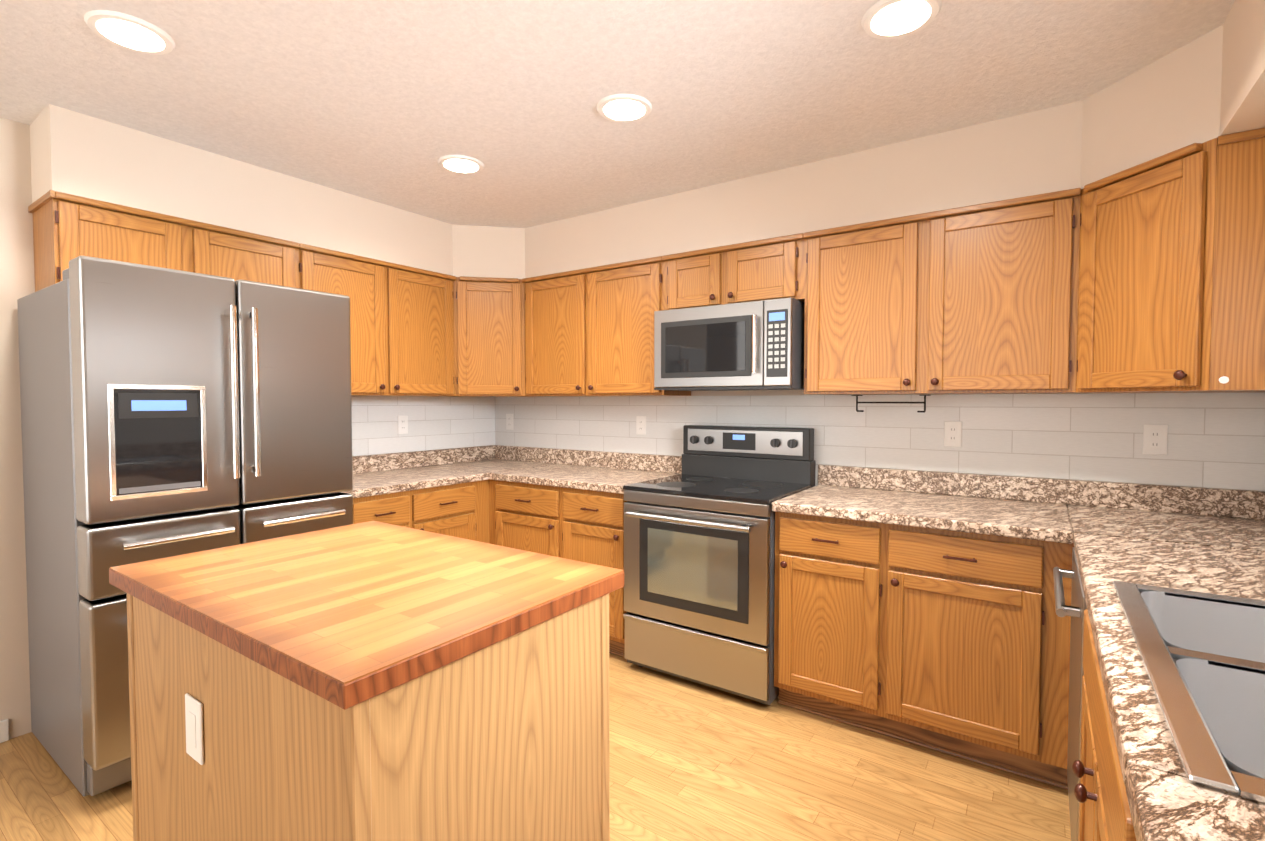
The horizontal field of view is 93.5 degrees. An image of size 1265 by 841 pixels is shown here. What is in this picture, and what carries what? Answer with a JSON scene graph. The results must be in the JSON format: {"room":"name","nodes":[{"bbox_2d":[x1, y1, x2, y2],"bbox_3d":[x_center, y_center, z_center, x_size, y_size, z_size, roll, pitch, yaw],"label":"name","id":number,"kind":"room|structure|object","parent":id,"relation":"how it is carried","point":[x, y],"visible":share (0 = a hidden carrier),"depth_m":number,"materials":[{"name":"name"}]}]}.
{"room":"kitchen","nodes":[
{"label":"kitchen","id":0,"kind":"room"},
{"bbox_2d":[0,117,490,738],"bbox_3d":[-2.277,0.031,2.744,0.150,2.445,4.200,1,2,35],"label":"wall","id":1,"kind":"structure","parent":0,"point":[16,253],"depth_m":2.36,"materials":[{"name":"beige paint"}]},
{"bbox_2d":[0,719,8,742],"bbox_3d":[-2.936,1.246,1.682,0.014,0.085,1.640,1,2,35],"label":"baseboard","id":2,"kind":"structure","parent":1,"relation":"attached to","point":[4,730],"depth_m":2.34,"materials":[{"name":"white wood"}]},
{"bbox_2d":[28,190,298,291],"bbox_3d":[-2.026,-0.680,2.656,0.333,0.368,0.892,1,2,35],"label":"upper cabinet","id":3,"kind":"object","parent":1,"relation":"attached to","point":[67,228],"visible":0.6,"depth_m":2.43,"materials":[{"name":"brown wood"}]},
{"bbox_2d":[297,243,455,395],"bbox_3d":[-1.494,-0.516,3.413,0.355,0.745,0.950,1,2,35],"label":"upper cabinet","id":4,"kind":"object","parent":1,"relation":"attached to","point":[402,328],"visible":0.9,"depth_m":3.36,"materials":[{"name":"brown wood"}]},
{"bbox_2d":[351,396,494,455],"bbox_3d":[-1.476,0.025,3.765,0.008,0.355,1.590,1,2,35],"label":"tile backsplash","id":5,"kind":"structure","parent":1,"relation":"attached to","point":[434,423],"depth_m":3.89,"materials":[{"name":"white tile"}]},
{"bbox_2d":[398,416,407,433],"bbox_3d":[-1.458,0.027,3.778,0.007,0.116,0.072,1,2,35],"label":"electrical outlet","id":6,"kind":"object","parent":5,"relation":"attached to","point":[402,424],"visible":1,"depth_m":3.77,"materials":[{"name":"white plastic"}]},
{"bbox_2d":[0,653,1070,840],"bbox_3d":[-2.877,1.341,1.590,8.220,0.100,7.150,1,2,35],"label":"floor","id":7,"kind":"structure","parent":0,"point":[690,760],"depth_m":2.07,"materials":[{"name":"laminate"}]},
{"bbox_2d":[17,256,352,796],"bbox_3d":[-1.785,0.363,2.462,0.891,1.800,0.888,1,2,35],"label":"fridge","id":8,"kind":"object","parent":7,"relation":"on","point":[166,412],"visible":0.71,"depth_m":2.10,"materials":[{"name":"silver metal"}]},
{"bbox_2d":[109,521,623,840],"bbox_3d":[-0.658,0.829,1.477,1.065,0.930,0.709,1,2,35],"label":"kitchen island","id":9,"kind":"object","parent":7,"relation":"on","point":[372,681],"visible":1,"depth_m":1.20,"materials":[{"name":"brown wood"}]},
{"bbox_2d":[185,693,203,764],"bbox_3d":[-0.926,0.651,1.257,0.080,0.130,0.008,1,2,35],"label":"outlet","id":10,"kind":"object","parent":9,"relation":"attached to","point":[194,729],"visible":1,"depth_m":1.25,"materials":[{"name":"white plastic"}]},
{"bbox_2d":[353,488,428,530],"bbox_3d":[-1.518,0.803,3.180,0.628,0.874,0.483,1,2,35],"label":"base cabinet","id":11,"kind":"object","parent":7,"relation":"on","point":[410,509],"depth_m":3.06,"materials":[{"name":"brown wood"}]},
{"bbox_2d":[341,449,484,497],"bbox_3d":[-1.392,0.289,3.336,0.639,0.142,0.915,1,2,35],"label":"countertop","id":12,"kind":"structure","parent":11,"relation":"on","point":[379,474],"depth_m":3.58,"materials":[{"name":"stone"}]},
{"bbox_2d":[429,481,480,541],"bbox_3d":[-1.318,0.793,3.470,0.628,0.874,0.496,1,2,35],"label":"base cabinet","id":13,"kind":"object","parent":7,"relation":"on","point":[460,510],"depth_m":3.38,"materials":[{"name":"brown wood"}]},
{"bbox_2d":[481,479,489,543],"bbox_3d":[-0.986,0.778,3.950,0.628,0.874,0.784,1,2,35],"label":"base cabinet","id":14,"kind":"object","parent":7,"relation":"on","point":[484,483],"depth_m":3.57,"materials":[{"name":"brown wood"}]},
{"bbox_2d":[489,479,626,656],"bbox_3d":[-0.281,0.791,3.540,1.038,0.874,0.660,1,2,35],"label":"base cabinet","id":15,"kind":"object","parent":7,"relation":"on","point":[586,526],"visible":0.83,"depth_m":3.23,"materials":[{"name":"brown wood"}]},
{"bbox_2d":[453,445,681,493],"bbox_3d":[-0.531,0.278,3.697,1.647,0.142,0.658,1,2,35],"label":"countertop","id":16,"kind":"structure","parent":15,"relation":"on","point":[600,471],"depth_m":3.68,"materials":[{"name":"stone"}]},
{"bbox_2d":[623,425,815,704],"bbox_3d":[0.429,0.644,2.979,0.757,1.205,0.712,1,2,35],"label":"range","id":17,"kind":"object","parent":7,"relation":"on","point":[699,568],"visible":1,"depth_m":2.77,"materials":[{"name":"silver metal"}]},
{"bbox_2d":[774,511,1073,789],"bbox_3d":[1.208,0.824,2.513,1.053,0.874,0.660,1,2,35],"label":"base cabinet","id":18,"kind":"object","parent":7,"relation":"on","point":[954,643],"visible":0.98,"depth_m":2.23,"materials":[{"name":"brown wood"}]},
{"bbox_2d":[772,465,1072,541],"bbox_3d":[1.191,0.316,2.509,1.011,0.142,0.658,1,2,35],"label":"countertop","id":19,"kind":"structure","parent":18,"relation":"on","point":[1006,506],"depth_m":2.52,"materials":[{"name":"stone"}]},
{"bbox_2d":[1053,547,1086,840],"bbox_3d":[1.487,0.857,1.550,0.648,0.870,0.602,1,2,35],"label":"dishwasher","id":20,"kind":"object","parent":7,"relation":"on","point":[1076,609],"visible":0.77,"depth_m":1.63,"materials":[{"name":"grey metal"}]},
{"bbox_2d":[1108,773,1135,840],"bbox_3d":[0.691,0.894,0.326,0.623,0.874,0.518,1,2,35],"label":"base cabinet","id":21,"kind":"object","parent":7,"relation":"on","point":[1120,824],"depth_m":0.77,"materials":[{"name":"brown wood"}]},
{"bbox_2d":[1057,480,1264,840],"bbox_3d":[1.080,0.368,0.892,0.646,0.142,3.448,1,2,35],"label":"countertop","id":22,"kind":"structure","parent":21,"relation":"on","point":[1195,539],"depth_m":1.43,"materials":[{"name":"stone"}]},
{"bbox_2d":[1113,581,1264,802],"bbox_3d":[1.088,0.490,0.885,0.521,0.199,0.886,1,2,35],"label":"sink","id":23,"kind":"object","parent":22,"relation":"in","point":[1202,654],"visible":0.77,"depth_m":0.96,"materials":[{"name":"silver metal"}]},
{"bbox_2d":[0,0,1234,227],"bbox_3d":[-2.877,-1.203,1.508,8.220,0.100,7.150,1,2,35],"label":"ceiling","id":24,"kind":"structure","parent":0,"point":[388,102],"depth_m":2.05,"materials":[{"name":"paint"}]},
{"bbox_2d":[84,10,174,54],"bbox_3d":[-1.500,-1.155,1.780,0.210,0.010,0.210,1,2,35],"label":"recessed light","id":25,"kind":"object","parent":24,"relation":"in","point":[129,32],"visible":1,"depth_m":1.76,"materials":[{"name":"white glass"}]},
{"bbox_2d":[438,155,483,173],"bbox_3d":[-0.796,-1.187,2.764,0.210,0.010,0.210,1,2,35],"label":"recessed light","id":26,"kind":"object","parent":24,"relation":"in","point":[461,164],"visible":0.98,"depth_m":2.74,"materials":[{"name":"white glass"}]},
{"bbox_2d":[597,94,651,122],"bbox_3d":[-0.030,-1.170,2.236,0.210,0.010,0.210,1,2,35],"label":"recessed light","id":27,"kind":"object","parent":24,"relation":"in","point":[624,108],"visible":0.96,"depth_m":2.22,"materials":[{"name":"white glass"}]},
{"bbox_2d":[30,0,1264,278],"bbox_3d":[-1.335,-0.954,0.360,4.070,0.323,7.000,1,2,35],"label":"soffit beam","id":28,"kind":"structure","parent":24,"relation":"attached to","point":[1206,86],"depth_m":2.53,"materials":[{"name":"beige paint"}]},
{"bbox_2d":[861,0,941,38],"bbox_3d":[0.765,-1.153,1.699,0.210,0.010,0.210,1,2,35],"label":"recessed light","id":29,"kind":"object","parent":24,"relation":"in","point":[887,19],"visible":1,"depth_m":1.69,"materials":[{"name":"white glass"}]},
{"bbox_2d":[501,390,1264,504],"bbox_3d":[0.695,0.012,3.335,4.370,2.445,0.150,1,2,35],"label":"wall","id":30,"kind":"structure","parent":0,"point":[749,393],"depth_m":3.19,"materials":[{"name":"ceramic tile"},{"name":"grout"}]},
{"bbox_2d":[449,276,555,396],"bbox_3d":[-0.941,-0.534,3.981,0.619,0.745,0.613,1,2,35],"label":"upper cabinet","id":31,"kind":"object","parent":30,"relation":"attached to","point":[489,336],"visible":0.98,"depth_m":3.76,"materials":[{"name":"brown wood"}]},
{"bbox_2d":[522,256,690,395],"bbox_3d":[-0.188,-0.522,3.619,1.045,0.745,0.355,1,2,35],"label":"upper cabinet","id":32,"kind":"object","parent":30,"relation":"attached to","point":[589,331],"visible":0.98,"depth_m":3.46,"materials":[{"name":"brown wood"}]},
{"bbox_2d":[662,233,804,309],"bbox_3d":[0.559,-0.729,3.096,0.770,0.298,0.355,1,2,35],"label":"upper cabinet","id":33,"kind":"object","parent":30,"relation":"attached to","point":[765,269],"visible":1,"depth_m":2.95,"materials":[{"name":"brown wood"}]},
{"bbox_2d":[654,297,804,390],"bbox_3d":[0.520,-0.366,3.076,0.742,0.414,0.447,1,2,35],"label":"microwave","id":34,"kind":"object","parent":33,"relation":"attached to","point":[755,345],"visible":1,"depth_m":2.88,"materials":[{"name":"grey metal"}]},
{"bbox_2d":[495,393,1264,490],"bbox_3d":[0.642,0.143,3.280,4.050,0.559,0.008,1,2,35],"label":"tile backsplash","id":35,"kind":"structure","parent":30,"relation":"attached to","point":[1215,440],"depth_m":2.66,"materials":[{"name":"white tile"}]},
{"bbox_2d":[506,414,512,429],"bbox_3d":[-0.893,0.010,4.326,0.072,0.116,0.007,1,2,35],"label":"electrical outlet","id":36,"kind":"object","parent":35,"relation":"attached to","point":[509,421],"visible":1,"depth_m":4.32,"materials":[{"name":"white plastic"}]},
{"bbox_2d":[636,416,645,434],"bbox_3d":[0.053,0.031,3.673,0.072,0.116,0.007,1,2,35],"label":"electrical outlet","id":37,"kind":"object","parent":35,"relation":"attached to","point":[640,425],"visible":1,"depth_m":3.67,"materials":[{"name":"white plastic"}]},
{"bbox_2d":[944,421,961,446],"bbox_3d":[1.457,0.062,2.704,0.072,0.116,0.007,1,2,35],"label":"electrical outlet","id":38,"kind":"object","parent":35,"relation":"attached to","point":[952,433],"visible":1,"depth_m":2.70,"materials":[{"name":"white plastic"}]},
{"bbox_2d":[1142,425,1167,454],"bbox_3d":[2.029,0.074,2.310,0.072,0.116,0.007,1,2,35],"label":"electrical outlet","id":39,"kind":"object","parent":35,"relation":"attached to","point":[1154,439],"visible":1,"depth_m":2.31,"materials":[{"name":"white plastic"}]},
{"bbox_2d":[803,188,1080,394],"bbox_3d":[1.298,-0.490,2.594,1.025,0.745,0.355,1,2,35],"label":"upper cabinet","id":40,"kind":"object","parent":30,"relation":"attached to","point":[978,299],"visible":1,"depth_m":2.43,"materials":[{"name":"brown wood"}]},
{"bbox_2d":[852,395,930,412],"bbox_3d":[1.175,-0.077,2.715,0.330,0.079,0.040,1,2,35],"label":"paper towel holder","id":41,"kind":"object","parent":40,"relation":"attached to","point":[924,403],"visible":1,"depth_m":2.69,"materials":[{"name":"black metal"}]},
{"bbox_2d":[1075,128,1264,392],"bbox_3d":[1.895,-0.471,2.018,0.613,0.745,0.625,1,2,35],"label":"upper cabinet","id":42,"kind":"object","parent":30,"relation":"attached to","point":[1171,289],"visible":1,"depth_m":1.85,"materials":[{"name":"brown wood"}]}
]}

